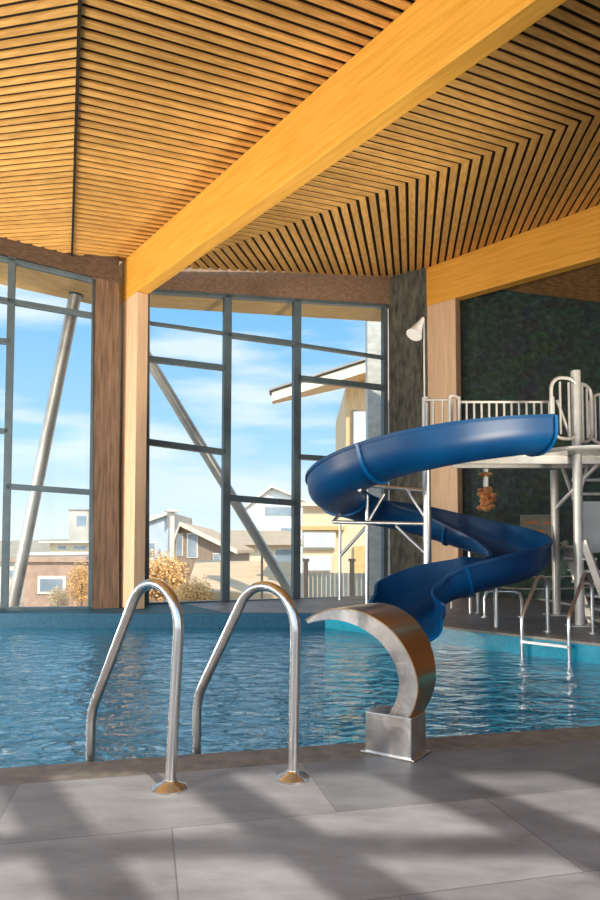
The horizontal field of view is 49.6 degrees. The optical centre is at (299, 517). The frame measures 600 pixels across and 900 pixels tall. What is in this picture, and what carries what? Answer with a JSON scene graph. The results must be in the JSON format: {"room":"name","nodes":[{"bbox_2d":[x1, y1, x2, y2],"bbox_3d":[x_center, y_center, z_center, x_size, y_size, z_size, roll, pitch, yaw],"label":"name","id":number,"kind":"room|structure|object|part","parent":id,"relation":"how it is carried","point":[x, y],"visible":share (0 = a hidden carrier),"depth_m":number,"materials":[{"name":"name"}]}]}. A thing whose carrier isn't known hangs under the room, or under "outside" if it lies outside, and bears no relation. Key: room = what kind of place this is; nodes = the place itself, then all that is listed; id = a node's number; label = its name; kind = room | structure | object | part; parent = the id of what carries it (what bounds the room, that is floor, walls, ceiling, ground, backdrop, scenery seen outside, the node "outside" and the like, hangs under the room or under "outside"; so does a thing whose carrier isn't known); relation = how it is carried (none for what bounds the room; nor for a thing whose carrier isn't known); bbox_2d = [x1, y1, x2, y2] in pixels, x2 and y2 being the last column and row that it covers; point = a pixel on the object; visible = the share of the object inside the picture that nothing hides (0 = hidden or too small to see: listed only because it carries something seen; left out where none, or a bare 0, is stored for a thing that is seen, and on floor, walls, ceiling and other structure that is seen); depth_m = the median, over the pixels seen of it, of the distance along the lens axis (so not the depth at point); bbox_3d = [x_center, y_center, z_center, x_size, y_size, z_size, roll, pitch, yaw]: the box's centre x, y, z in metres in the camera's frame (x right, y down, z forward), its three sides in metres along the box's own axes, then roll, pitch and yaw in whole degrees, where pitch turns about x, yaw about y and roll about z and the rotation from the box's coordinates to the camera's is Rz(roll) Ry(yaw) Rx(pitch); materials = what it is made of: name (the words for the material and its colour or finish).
{"room":"indoor swimming pool","nodes":[
{"label":"indoor swimming pool","id":0,"kind":"room"},
{"bbox_2d":[92,277,118,608],"bbox_3d":[-3.407,-1.312,11.396,0.518,5.760,0.250,1,-3,-19],"label":"column","id":1,"kind":"structure","parent":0,"point":[105,585],"depth_m":11.28,"materials":[{"name":"brown wood"}]},
{"bbox_2d":[0,262,91,303],"bbox_3d":[-5.493,-4.502,11.504,3.618,0.622,1.160,1,-3,-20],"label":"roof overhang","id":2,"kind":"object","parent":1,"relation":"attached to","point":[26,279],"depth_m":11.85,"materials":[{"name":"brown wood"}]},
{"bbox_2d":[0,255,95,610],"bbox_3d":[-5.133,-1.517,10.744,3.326,6.160,0.120,1,-3,-19],"label":"window","id":3,"kind":"structure","parent":1,"relation":"in","point":[10,301],"depth_m":10.89,"materials":[{"name":"metal"}]},
{"bbox_3d":[-5.042,1.502,10.624,3.128,0.118,0.120,1,-3,-19],"label":"frame","id":4,"kind":"part","parent":3,"relation":"part of","materials":[{"name":"metal"}]},
{"bbox_3d":[-5.139,-4.365,10.884,3.266,0.457,0.120,1,-3,-19],"label":"frame","id":5,"kind":"part","parent":3,"relation":"part of","materials":[{"name":"wood"}]},
{"bbox_3d":[-3.603,-1.300,11.259,0.091,5.723,0.120,1,-3,-19],"label":"frame","id":6,"kind":"part","parent":3,"relation":"part of","materials":[{"name":"metal"}]},
{"bbox_2d":[0,237,118,282],"bbox_3d":[-6.718,-5.040,10.443,7.364,1.712,0.250,1,-3,-19],"label":"trim","id":7,"kind":"structure","parent":1,"relation":"attached to","point":[101,267],"depth_m":11.20,"materials":[{"name":"brown wood"}]},
{"bbox_2d":[0,603,315,614],"bbox_3d":[-4.585,1.598,10.727,10.355,0.120,2.538,0,-3,-9],"label":"trim","id":8,"kind":"structure","parent":1,"relation":"attached to","point":[154,609],"depth_m":10.41,"materials":[{"name":"tile"}]},
{"bbox_2d":[119,292,147,608],"bbox_3d":[-2.975,-1.161,11.452,0.212,5.463,0.772,2,-4,-40],"label":"wooden column","id":9,"kind":"structure","parent":8,"relation":"on","point":[133,312],"depth_m":11.24,"materials":[{"name":"beige wood"}]},
{"bbox_2d":[119,0,566,304],"bbox_3d":[1.687,-4.837,5.990,0.220,1.358,15.406,2,-4,-40],"label":"wooden beam","id":10,"kind":"structure","parent":9,"relation":"on","point":[431,43],"depth_m":7.31,"materials":[{"name":"orange wood"}]},
{"bbox_2d":[119,261,389,604],"bbox_3d":[-0.720,-2.102,13.260,6.345,7.525,0.250,1,-3,-26],"label":"wall","id":11,"kind":"structure","parent":0,"point":[373,289],"depth_m":13.39,"materials":[{"name":"brown wood"}]},
{"bbox_2d":[145,289,387,604],"bbox_3d":[-0.481,-1.560,13.279,5.433,6.600,0.120,1,-3,-26],"label":"window","id":12,"kind":"structure","parent":11,"relation":"in","point":[227,334],"depth_m":13.23,"materials":[{"name":"metal"}]},
{"bbox_3d":[-2.862,-1.338,12.084,0.116,5.880,0.120,1,-3,-26],"label":"frame","id":13,"kind":"part","parent":12,"relation":"part of","materials":[{"name":"metal"}]},
{"bbox_3d":[-0.495,1.679,13.110,5.246,0.114,0.120,1,-3,-26],"label":"frame","id":14,"kind":"part","parent":12,"relation":"part of","materials":[{"name":"metal"}]},
{"bbox_3d":[-0.470,-4.505,13.431,5.410,0.702,0.120,1,-3,-26],"label":"frame","id":15,"kind":"part","parent":12,"relation":"part of","materials":[{"name":"metal"}]},
{"bbox_3d":[1.878,-1.533,14.449,0.162,6.508,0.120,1,-3,-26],"label":"frame","id":16,"kind":"part","parent":12,"relation":"part of","materials":[{"name":"metal"}]},
{"bbox_2d":[150,295,380,321],"bbox_3d":[-0.739,-4.597,13.812,6.971,1.006,0.806,2,-3,-28],"label":"roof overhang","id":17,"kind":"object","parent":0,"point":[156,301],"visible":0.21,"depth_m":13.91,"materials":[{"name":"brown wood"}]},
{"bbox_2d":[0,596,599,899],"bbox_3d":[0.000,1.370,6.170,19.000,0.120,16.862,0,-3,0],"label":"floor","id":18,"kind":"structure","parent":0,"point":[520,822],"depth_m":2.35,"materials":[{"name":"tile"}]},
{"bbox_2d":[85,579,187,795],"bbox_3d":[-0.748,1.186,2.925,0.148,1.824,0.724,3,-4,-45],"label":"pool handrail","id":19,"kind":"object","parent":18,"relation":"on","point":[170,785],"visible":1,"depth_m":2.76,"materials":[{"name":"metal"}]},
{"bbox_2d":[192,581,309,784],"bbox_3d":[-0.243,1.201,3.047,0.742,1.806,0.148,-3,-4,44],"label":"pool handrail","id":20,"kind":"object","parent":18,"relation":"on","point":[292,775],"visible":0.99,"depth_m":2.88,"materials":[{"name":"metal"}]},
{"bbox_2d":[0,615,599,663],"bbox_3d":[-3.012,2.197,6.596,15.375,1.670,8.076,1,-3,-13],"label":"swimming pool","id":21,"kind":"object","parent":18,"relation":"in","point":[580,652],"visible":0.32,"depth_m":10.22,"materials":[{"name":"tile"}]},
{"bbox_2d":[0,628,599,767],"bbox_3d":[-2.107,1.504,5.646,14.786,0.001,9.173,0,-3,0],"label":"pool water","id":22,"kind":"object","parent":21,"relation":"in","point":[49,677],"visible":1,"depth_m":5.57,"materials":[{"name":"blue liquid"}]},
{"bbox_2d":[0,726,599,785],"bbox_3d":[-1.963,1.198,2.734,15.436,0.120,0.262,1,-3,-13],"label":"pool edge","id":23,"kind":"structure","parent":21,"relation":"on","point":[237,759],"depth_m":3.12,"materials":[{"name":"stone"}]},
{"bbox_2d":[306,603,435,761],"bbox_3d":[0.382,0.809,3.306,0.570,0.714,0.424,-2,-3,35],"label":"spout","id":24,"kind":"object","parent":23,"relation":"on","point":[398,731],"visible":1,"depth_m":3.15,"materials":[{"name":"metal"}]},
{"bbox_3d":[0.381,0.713,3.312,0.560,0.507,0.420,-2,-3,35],"label":"spout","id":25,"kind":"part","parent":24,"relation":"part of","materials":[{"name":"metal"}]},
{"bbox_3d":[0.475,1.159,3.224,0.290,0.008,0.200,-2,-3,35],"label":"plate","id":26,"kind":"part","parent":24,"relation":"part of","materials":[{"name":"metal"}]},
{"bbox_2d":[443,624,599,645],"bbox_3d":[3.085,1.430,7.367,0.340,0.120,7.853,2,-4,-41],"label":"trim","id":27,"kind":"structure","parent":21,"relation":"on","point":[445,626],"depth_m":7.74,"materials":[{"name":"grey tile"}]},
{"bbox_2d":[305,397,557,641],"bbox_3d":[1.811,0.015,9.311,3.476,3.500,3.497,0,-3,0],"label":"water slide","id":28,"kind":"object","parent":18,"relation":"on","point":[339,483],"visible":0.95,"depth_m":8.28,"materials":[{"name":"plastic"}]},
{"bbox_3d":[0.599,0.665,9.729,0.044,1.135,0.040,0,-3,0],"label":"support arm","id":29,"kind":"part","parent":28,"relation":"part of","materials":[{"name":"metal"}]},
{"bbox_3d":[0.802,0.352,9.745,0.442,0.482,0.048,0,-3,0],"label":"support arm","id":30,"kind":"part","parent":28,"relation":"part of","materials":[{"name":"metal"}]},
{"bbox_3d":[1.004,0.618,9.731,0.069,2.338,0.058,0,-3,0],"label":"support post","id":31,"kind":"part","parent":28,"relation":"part of","materials":[{"name":"metal"}]},
{"bbox_3d":[1.135,-0.128,9.769,0.303,0.478,0.052,0,-3,0],"label":"support arm","id":32,"kind":"part","parent":28,"relation":"part of","materials":[{"name":"metal"}]},
{"bbox_3d":[1.158,0.081,9.533,1.401,0.104,0.056,-1,-3,19],"label":"support arm","id":33,"kind":"part","parent":28,"relation":"part of","materials":[{"name":"metal"}]},
{"bbox_3d":[1.445,-0.421,9.433,0.782,0.147,0.056,-1,-3,15],"label":"support arm","id":34,"kind":"part","parent":28,"relation":"part of","materials":[{"name":"metal"}]},
{"bbox_3d":[1.605,0.337,9.345,0.465,0.467,0.147,0,-3,0],"label":"support arm","id":35,"kind":"part","parent":28,"relation":"part of","materials":[{"name":"metal"}]},
{"bbox_3d":[1.682,-0.173,9.345,0.318,0.473,0.044,-1,-3,10],"label":"support arm","id":36,"kind":"part","parent":28,"relation":"part of","materials":[{"name":"metal"}]},
{"bbox_2d":[406,317,424,396],"bbox_3d":[1.672,-2.328,9.331,0.281,1.182,0.233,0,-3,0],"label":"lamp","id":37,"kind":"object","parent":28,"relation":"on","point":[414,333],"visible":1,"depth_m":9.39,"materials":[{"name":"metal"}]},
{"bbox_3d":[1.800,-2.317,9.428,0.022,1.171,0.022,1,-3,-22],"label":"rod","id":38,"kind":"part","parent":37,"relation":"part of","materials":[{"name":"paint"}]},
{"bbox_3d":[1.820,-0.134,9.318,0.116,3.200,0.116,0,-3,0],"label":"post","id":39,"kind":"part","parent":28,"relation":"part of","materials":[{"name":"metal"}]},
{"bbox_3d":[2.700,1.017,10.312,0.060,1.000,0.060,0,-3,0],"label":"support post","id":40,"kind":"part","parent":28,"relation":"part of","materials":[{"name":"metal"}]},
{"bbox_3d":[2.550,1.159,8.453,0.060,0.530,0.060,0,-3,0],"label":"support post","id":41,"kind":"part","parent":28,"relation":"part of","materials":[{"name":"metal"}]},
{"bbox_2d":[427,298,462,597],"bbox_3d":[3.126,-1.487,14.031,0.692,6.373,0.232,-2,-4,40],"label":"wooden column","id":42,"kind":"structure","parent":18,"relation":"on","point":[443,318],"depth_m":13.95,"materials":[{"name":"beige wood"}]},
{"bbox_2d":[426,204,599,305],"bbox_3d":[5.075,-5.311,12.565,5.807,1.126,0.240,-2,-4,40],"label":"wooden beam","id":43,"kind":"structure","parent":42,"relation":"on","point":[571,242],"depth_m":12.98,"materials":[{"name":"orange wood"}]},
{"bbox_2d":[473,592,482,612],"bbox_3d":[2.829,1.338,10.339,0.140,0.360,0.140,0,-3,0],"label":"bollard","id":44,"kind":"object","parent":18,"relation":"on","point":[478,593],"visible":0.92,"depth_m":10.32,"materials":[{"name":"metal"}]},
{"bbox_3d":[2.829,1.338,10.339,0.056,0.360,0.055,0,-3,0],"label":"post","id":45,"kind":"part","parent":44,"relation":"part of","materials":[{"name":"metal"}]},
{"bbox_2d":[480,589,526,616],"bbox_3d":[3.041,1.281,9.724,0.693,0.413,0.140,0,-3,0],"label":"grab rail","id":46,"kind":"object","parent":18,"relation":"on","point":[519,594],"visible":0.79,"depth_m":9.71,"materials":[{"name":"metal"}]},
{"bbox_2d":[423,370,599,626],"bbox_3d":[3.578,-0.241,9.065,3.218,3.417,1.978,1,-3,-24],"label":"tower","id":47,"kind":"object","parent":18,"relation":"on","point":[586,514],"visible":0.88,"depth_m":8.86,"materials":[{"name":"metal"}]},
{"bbox_3d":[1.967,-1.675,9.265,0.399,0.038,0.040,0,-3,0],"label":"railing","id":48,"kind":"part","parent":47,"relation":"part of","materials":[{"name":"metal"}]},
{"bbox_3d":[2.134,-1.275,9.225,0.048,0.889,0.048,0,-3,0],"label":"rail post","id":49,"kind":"part","parent":47,"relation":"part of","materials":[{"name":"metal"}]},
{"bbox_3d":[2.261,-1.275,9.225,0.048,0.889,0.048,0,-3,0],"label":"rail post","id":50,"kind":"part","parent":47,"relation":"part of","materials":[{"name":"metal"}]},
{"bbox_2d":[476,469,497,511],"bbox_3d":[2.640,-0.384,9.179,0.294,0.606,0.272,0,-3,0],"label":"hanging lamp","id":51,"kind":"object","parent":47,"relation":"hanging from","point":[487,497],"visible":1,"depth_m":9.12,"materials":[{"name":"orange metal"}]},
{"bbox_3d":[2.907,-1.646,9.264,1.283,0.038,0.040,0,-3,0],"label":"railing","id":52,"kind":"part","parent":47,"relation":"part of","materials":[{"name":"metal"}]},
{"bbox_3d":[3.366,-1.436,8.683,0.050,0.351,0.070,0,-3,0],"label":"gate post","id":53,"kind":"part","parent":47,"relation":"part of","materials":[{"name":"metal"}]},
{"bbox_3d":[3.959,1.494,10.013,0.340,0.016,0.300,0,-3,0],"label":"foot plate","id":54,"kind":"part","parent":47,"relation":"part of","materials":[{"name":"paint"}]},
{"bbox_3d":[3.959,0.384,10.069,0.120,2.240,0.120,0,-3,0],"label":"post","id":55,"kind":"part","parent":47,"relation":"part of","materials":[{"name":"metal"}]},
{"bbox_3d":[3.515,-1.451,8.633,0.446,0.859,0.048,1,-3,-14],"label":"guard panel","id":56,"kind":"part","parent":47,"relation":"part of","materials":[{"name":"paint"}]},
{"bbox_3d":[3.695,-0.269,8.648,0.137,3.402,0.124,0,-3,0],"label":"post","id":57,"kind":"part","parent":47,"relation":"part of","materials":[{"name":"metal"}]},
{"bbox_3d":[3.689,1.422,8.564,0.300,0.016,0.260,0,-3,0],"label":"foot plate","id":58,"kind":"part","parent":47,"relation":"part of","materials":[{"name":"paint"}]},
{"bbox_3d":[3.863,-1.428,8.883,0.406,0.839,0.048,1,-3,-27],"label":"guard panel","id":59,"kind":"part","parent":47,"relation":"part of","materials":[{"name":"paint"}]},
{"bbox_3d":[3.973,0.131,8.905,0.440,0.700,0.030,0,-3,0],"label":"stair panel","id":60,"kind":"part","parent":47,"relation":"part of","materials":[{"name":"grey metal"}]},
{"bbox_3d":[4.177,-1.371,9.030,0.346,0.738,0.048,0,-3,0],"label":"guard panel","id":61,"kind":"part","parent":47,"relation":"part of","materials":[{"name":"paint"}]},
{"bbox_2d":[450,575,595,608],"bbox_3d":[4.100,1.184,10.854,3.108,0.720,0.049,-1,-3,11],"label":"rope barrier","id":62,"kind":"object","parent":18,"relation":"on","point":[451,602],"visible":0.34,"depth_m":10.88,"materials":[{"name":"metal"}]},
{"bbox_2d":[520,572,597,661],"bbox_3d":[3.039,1.460,7.627,0.610,1.646,0.917,-3,-4,44],"label":"pool ladder","id":63,"kind":"object","parent":18,"relation":"on","point":[569,615],"visible":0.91,"depth_m":7.57,"materials":[{"name":"metal"}]},
{"bbox_3d":[2.807,1.490,7.747,0.619,1.599,0.044,2,-4,-40],"label":"handrail","id":64,"kind":"part","parent":63,"relation":"part of","materials":[{"name":"metal"}]},
{"bbox_3d":[3.224,1.450,7.439,0.044,1.646,0.857,-3,-4,41],"label":"handrail","id":65,"kind":"part","parent":63,"relation":"part of","materials":[{"name":"metal"}]},
{"bbox_2d":[0,0,599,260],"bbox_3d":[0.050,-5.519,4.953,19.100,1.329,14.545,0,-3,0],"label":"ceiling","id":66,"kind":"structure","parent":0,"point":[584,10],"depth_m":7.94,"materials":[{"name":"brown wood"}]},
{"bbox_2d":[0,0,77,249],"bbox_3d":[-4.238,-5.529,4.484,10.516,1.240,13.602,0,-3,0],"label":"trim","id":67,"kind":"structure","parent":66,"relation":"attached to","point":[22,1],"depth_m":7.34,"materials":[{"name":"brown wood"}]},
{"bbox_2d":[71,0,81,255],"bbox_3d":[-1.467,-4.879,4.449,0.035,0.050,14.474,1,-3,-20],"label":"trim","id":68,"kind":"structure","parent":66,"relation":"attached to","point":[79,1],"depth_m":7.49,"materials":[{"name":"brown wood"}]},
{"bbox_2d":[74,0,599,258],"bbox_3d":[2.822,-5.566,4.972,13.550,1.364,14.583,0,-3,0],"label":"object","id":69,"kind":"structure","parent":66,"relation":"attached to","point":[583,2],"depth_m":7.64,"materials":[{"name":"brown wood"}]},
{"bbox_2d":[185,115,599,276],"bbox_3d":[4.693,-5.444,11.273,13.537,1.389,4.922,-2,-3,28],"label":"ceiling","id":70,"kind":"structure","parent":0,"point":[583,125],"depth_m":11.51,"materials":[{"name":"brown wood"}]},
{"bbox_2d":[188,115,599,275],"bbox_3d":[4.694,-5.489,11.269,13.654,1.431,4.930,-2,-3,28],"label":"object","id":71,"kind":"structure","parent":70,"relation":"attached to","point":[592,116],"depth_m":11.58,"materials":[{"name":"brown wood"}]},
{"bbox_2d":[430,266,599,600],"bbox_3d":[5.827,-2.189,13.273,7.964,7.700,0.300,-1,-3,21],"label":"wall","id":72,"kind":"structure","parent":0,"point":[514,344],"depth_m":13.53,"materials":[{"name":"green stone"}]},
{"bbox_2d":[388,267,427,574],"bbox_3d":[2.403,-2.035,14.361,0.866,7.500,0.050,-1,-3,21],"label":"column","id":73,"kind":"structure","parent":72,"relation":"attached to","point":[408,291],"depth_m":14.38,"materials":[{"name":"grey stone"}]},
{"bbox_2d":[520,514,550,536],"bbox_3d":[4.855,0.232,13.261,0.680,0.580,0.042,-1,-3,21],"label":"notice board","id":74,"kind":"object","parent":72,"relation":"attached to","point":[541,523],"visible":0.49,"depth_m":13.26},
{"bbox_2d":[502,262,599,301],"bbox_3d":[5.717,-4.396,13.275,5.807,1.518,1.961,-2,-4,40],"label":"ceiling","id":75,"kind":"structure","parent":0,"point":[583,283],"depth_m":13.10,"materials":[{"name":"brown wood"}]},
{"label":"outside","id":76,"kind":"structure","parent":0,"visible":0},
{"bbox_2d":[0,539,67,606],"bbox_3d":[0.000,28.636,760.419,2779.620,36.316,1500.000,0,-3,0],"label":"ground","id":77,"kind":"structure","parent":76,"point":[36,547],"depth_m":378.19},
{"bbox_2d":[0,558,24,601],"bbox_3d":[-20.033,4.625,47.678,1.982,3.317,6.300,0,-3,0],"label":"shed","id":78,"kind":"object","parent":77,"relation":"on","point":[12,560],"visible":0.15,"depth_m":44.84,"materials":[{"name":"brown brick"}]},
{"bbox_2d":[9,291,82,606],"bbox_3d":[-4.970,-1.012,12.518,2.025,6.483,0.260,-2,-3,31],"label":"strut","id":79,"kind":"object","parent":77,"relation":"on","point":[74,298],"visible":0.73,"depth_m":12.40,"materials":[{"name":"paint"}]},
{"bbox_2d":[24,556,87,606],"bbox_3d":[-12.437,3.850,37.279,3.289,3.250,9.150,0,-3,0],"label":"brick house","id":80,"kind":"structure","parent":77,"relation":"on","point":[43,574],"depth_m":32.85,"materials":[{"name":"brown brick"}]},
{"bbox_3d":[-12.542,3.411,32.795,1.133,0.607,0.030,0,-3,0],"label":"pane","id":81,"kind":"part","parent":80,"relation":"part of","materials":[{"name":"clear glass"}]},
{"bbox_2d":[29,552,88,556],"bbox_3d":[-29.375,6.793,80.461,5.117,4.875,12.600,0,-3,0],"label":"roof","id":82,"kind":"structure","parent":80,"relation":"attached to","point":[55,553],"depth_m":74.88,"materials":[{"name":"white"}]},
{"bbox_2d":[46,585,69,605],"bbox_3d":[-10.335,3.587,27.851,0.937,1.481,1.018,0,-3,0],"label":"autumn tree","id":83,"kind":"object","parent":77,"relation":"on","point":[59,597],"visible":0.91,"depth_m":27.75,"materials":[{"name":"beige plant"}]},
{"bbox_2d":[38,541,88,552],"bbox_3d":[-33.591,6.930,99.178,8.242,6.471,11.200,0,-3,0],"label":"roofed building","id":84,"kind":"structure","parent":77,"relation":"on","point":[55,546],"depth_m":94.86,"materials":[{"name":"beige"}]},
{"bbox_3d":[-32.193,4.380,94.825,1.610,0.429,0.030,0,-3,0],"label":"pane","id":85,"kind":"part","parent":84,"relation":"part of","materials":[{"name":"clear glass"}]},
{"bbox_2d":[65,558,87,605],"bbox_3d":[-9.027,2.958,26.878,1.461,2.551,1.401,0,-3,0],"label":"autumn tree","id":86,"kind":"object","parent":77,"relation":"on","point":[79,579],"visible":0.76,"depth_m":26.71,"materials":[{"name":"orange plant"}]},
{"bbox_2d":[67,509,88,540],"bbox_3d":[-64.865,5.643,197.790,6.264,15.400,16.350,0,-3,0],"label":"tower block","id":87,"kind":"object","parent":77,"relation":"on","point":[78,518],"visible":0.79,"depth_m":190.09,"materials":[{"name":"concrete"}]},
{"bbox_3d":[-63.932,1.027,190.111,2.978,3.215,0.030,0,-3,0],"label":"pane","id":88,"kind":"part","parent":87,"relation":"part of","materials":[{"name":"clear glass"}]},
{"bbox_2d":[149,549,191,601],"bbox_3d":[-6.013,2.839,27.898,2.632,2.989,2.853,0,-3,0],"label":"autumn tree","id":89,"kind":"object","parent":77,"relation":"on","point":[157,572],"visible":0.46,"depth_m":27.60,"materials":[{"name":"orange plant"}]},
{"bbox_2d":[149,512,191,601],"bbox_3d":[-10.373,3.143,50.877,2.056,6.687,10.660,0,-3,0],"label":"house","id":90,"kind":"structure","parent":77,"relation":"on","point":[159,523],"depth_m":46.00,"materials":[{"name":"white"}]},
{"bbox_3d":[-10.532,2.224,45.871,0.546,0.816,0.030,0,-3,0],"label":"pane","id":91,"kind":"part","parent":90,"relation":"part of","materials":[{"name":"clear glass"}]},
{"bbox_2d":[165,508,178,574],"bbox_3d":[-7.496,2.327,37.931,0.840,5.702,0.840,0,-3,0],"label":"chimney pipe","id":92,"kind":"object","parent":77,"relation":"on","point":[171,511],"visible":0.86,"depth_m":37.86,"materials":[{"name":"white metal"}]},
{"bbox_2d":[173,574,215,600],"bbox_3d":[-3.353,2.739,20.895,1.529,1.852,1.442,0,-3,0],"label":"autumn tree","id":93,"kind":"object","parent":77,"relation":"on","point":[199,594],"visible":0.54,"depth_m":20.74,"materials":[{"name":"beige plant"}]},
{"bbox_2d":[168,522,253,600],"bbox_3d":[-5.909,3.308,46.863,4.179,5.416,14.860,0,-3,0],"label":"house","id":94,"kind":"structure","parent":77,"relation":"on","point":[192,543],"depth_m":39.93,"materials":[{"name":"beige"}]},
{"bbox_3d":[-7.409,1.657,39.892,0.337,1.307,0.030,0,-3,0],"label":"pane","id":95,"kind":"part","parent":94,"relation":"part of","materials":[{"name":"clear glass"}]},
{"bbox_3d":[-6.610,1.719,39.889,0.524,1.370,0.030,0,-3,0],"label":"pane","id":96,"kind":"part","parent":94,"relation":"part of","materials":[{"name":"clear glass"}]},
{"bbox_3d":[-5.098,2.455,39.852,0.376,0.433,0.030,0,-3,0],"label":"pane","id":97,"kind":"part","parent":94,"relation":"part of","materials":[{"name":"clear glass"}]},
{"bbox_2d":[150,352,290,596],"bbox_3d":[-1.692,-0.745,14.403,4.074,5.767,0.260,2,-3,-30],"label":"strut","id":98,"kind":"object","parent":77,"relation":"on","point":[158,375],"visible":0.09,"depth_m":14.23,"materials":[{"name":"paint"}]},
{"bbox_2d":[187,560,290,599],"bbox_3d":[-2.315,2.925,25.386,4.631,2.415,7.000,0,-3,0],"label":"house","id":99,"kind":"structure","parent":77,"relation":"on","point":[243,574],"depth_m":25.14,"materials":[{"name":"beige paint"}]},
{"bbox_2d":[261,555,262,598],"bbox_3d":[-1.122,2.078,19.120,0.070,2.829,0.067,0,-3,0],"label":"pole","id":100,"kind":"object","parent":77,"relation":"on","point":[261,555],"visible":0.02,"depth_m":19.11,"materials":[{"name":"grey metal"}]},
{"bbox_2d":[230,530,301,561],"bbox_3d":[-4.527,4.729,68.850,11.054,6.757,16.000,0,-3,0],"label":"house","id":101,"kind":"structure","parent":77,"relation":"on","point":[278,542],"depth_m":62.14,"materials":[{"name":"beige paint"}]},
{"bbox_3d":[-1.334,3.617,61.822,1.987,1.126,0.030,0,-3,0],"label":"pane","id":102,"kind":"part","parent":101,"relation":"part of","materials":[{"name":"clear glass"}]},
{"bbox_2d":[244,485,310,572],"bbox_3d":[-2.175,2.951,90.936,11.067,13.596,13.660,0,-3,0],"label":"house","id":103,"kind":"structure","parent":77,"relation":"on","point":[264,516],"depth_m":85.08,"materials":[{"name":"beige paint"}]},
{"bbox_3d":[-2.752,-0.786,85.071,3.632,1.143,0.030,0,-3,0],"label":"pane","id":104,"kind":"part","parent":103,"relation":"part of","materials":[{"name":"clear glass"}]},
{"bbox_2d":[269,358,365,597],"bbox_3d":[1.419,-0.681,26.818,5.014,10.352,8.500,0,-3,0],"label":"building","id":105,"kind":"structure","parent":77,"relation":"on","point":[320,536],"depth_m":22.97,"materials":[{"name":"cream painted plaster"},{"name":"glass"}]},
{"bbox_3d":[0.595,1.612,22.768,0.939,0.482,0.040,0,-3,0],"label":"pane","id":106,"kind":"part","parent":105,"relation":"part of","materials":[{"name":"white glass"}]},
{"bbox_3d":[0.666,0.791,22.809,1.081,0.519,0.040,0,-3,0],"label":"pane","id":107,"kind":"part","parent":105,"relation":"part of","materials":[{"name":"white glass"}]},
{"bbox_3d":[2.108,1.513,22.883,0.426,1.017,0.100,0,-3,0],"label":"door","id":108,"kind":"part","parent":105,"relation":"part of","materials":[{"name":"yellow wood"}]},
{"bbox_3d":[2.236,-3.196,24.040,0.517,1.445,0.040,0,-3,0],"label":"pane","id":109,"kind":"part","parent":105,"relation":"part of","materials":[{"name":"white glass"}]},
{"bbox_2d":[301,559,364,597],"bbox_3d":[1.504,2.391,19.224,3.009,2.346,0.440,0,-3,0],"label":"fence","id":110,"kind":"object","parent":77,"relation":"on","point":[352,581],"visible":0.26,"depth_m":19.42,"materials":[{"name":"grey wood"}]},
{"bbox_3d":[0.177,2.420,19.103,0.130,2.276,0.130,0,-3,0],"label":"post","id":111,"kind":"part","parent":110,"relation":"part of","materials":[{"name":"grey wood"}]},
{"bbox_3d":[1.533,2.420,19.103,0.130,2.276,0.130,0,-3,0],"label":"post","id":112,"kind":"part","parent":110,"relation":"part of","materials":[{"name":"grey wood"}]},
{"bbox_2d":[365,320,389,595],"bbox_3d":[2.048,-1.600,16.951,0.714,9.690,0.700,0,-3,0],"label":"stone pier","id":113,"kind":"structure","parent":77,"relation":"on","point":[372,328],"depth_m":16.76,"materials":[{"name":"grey stone"}]}
]}

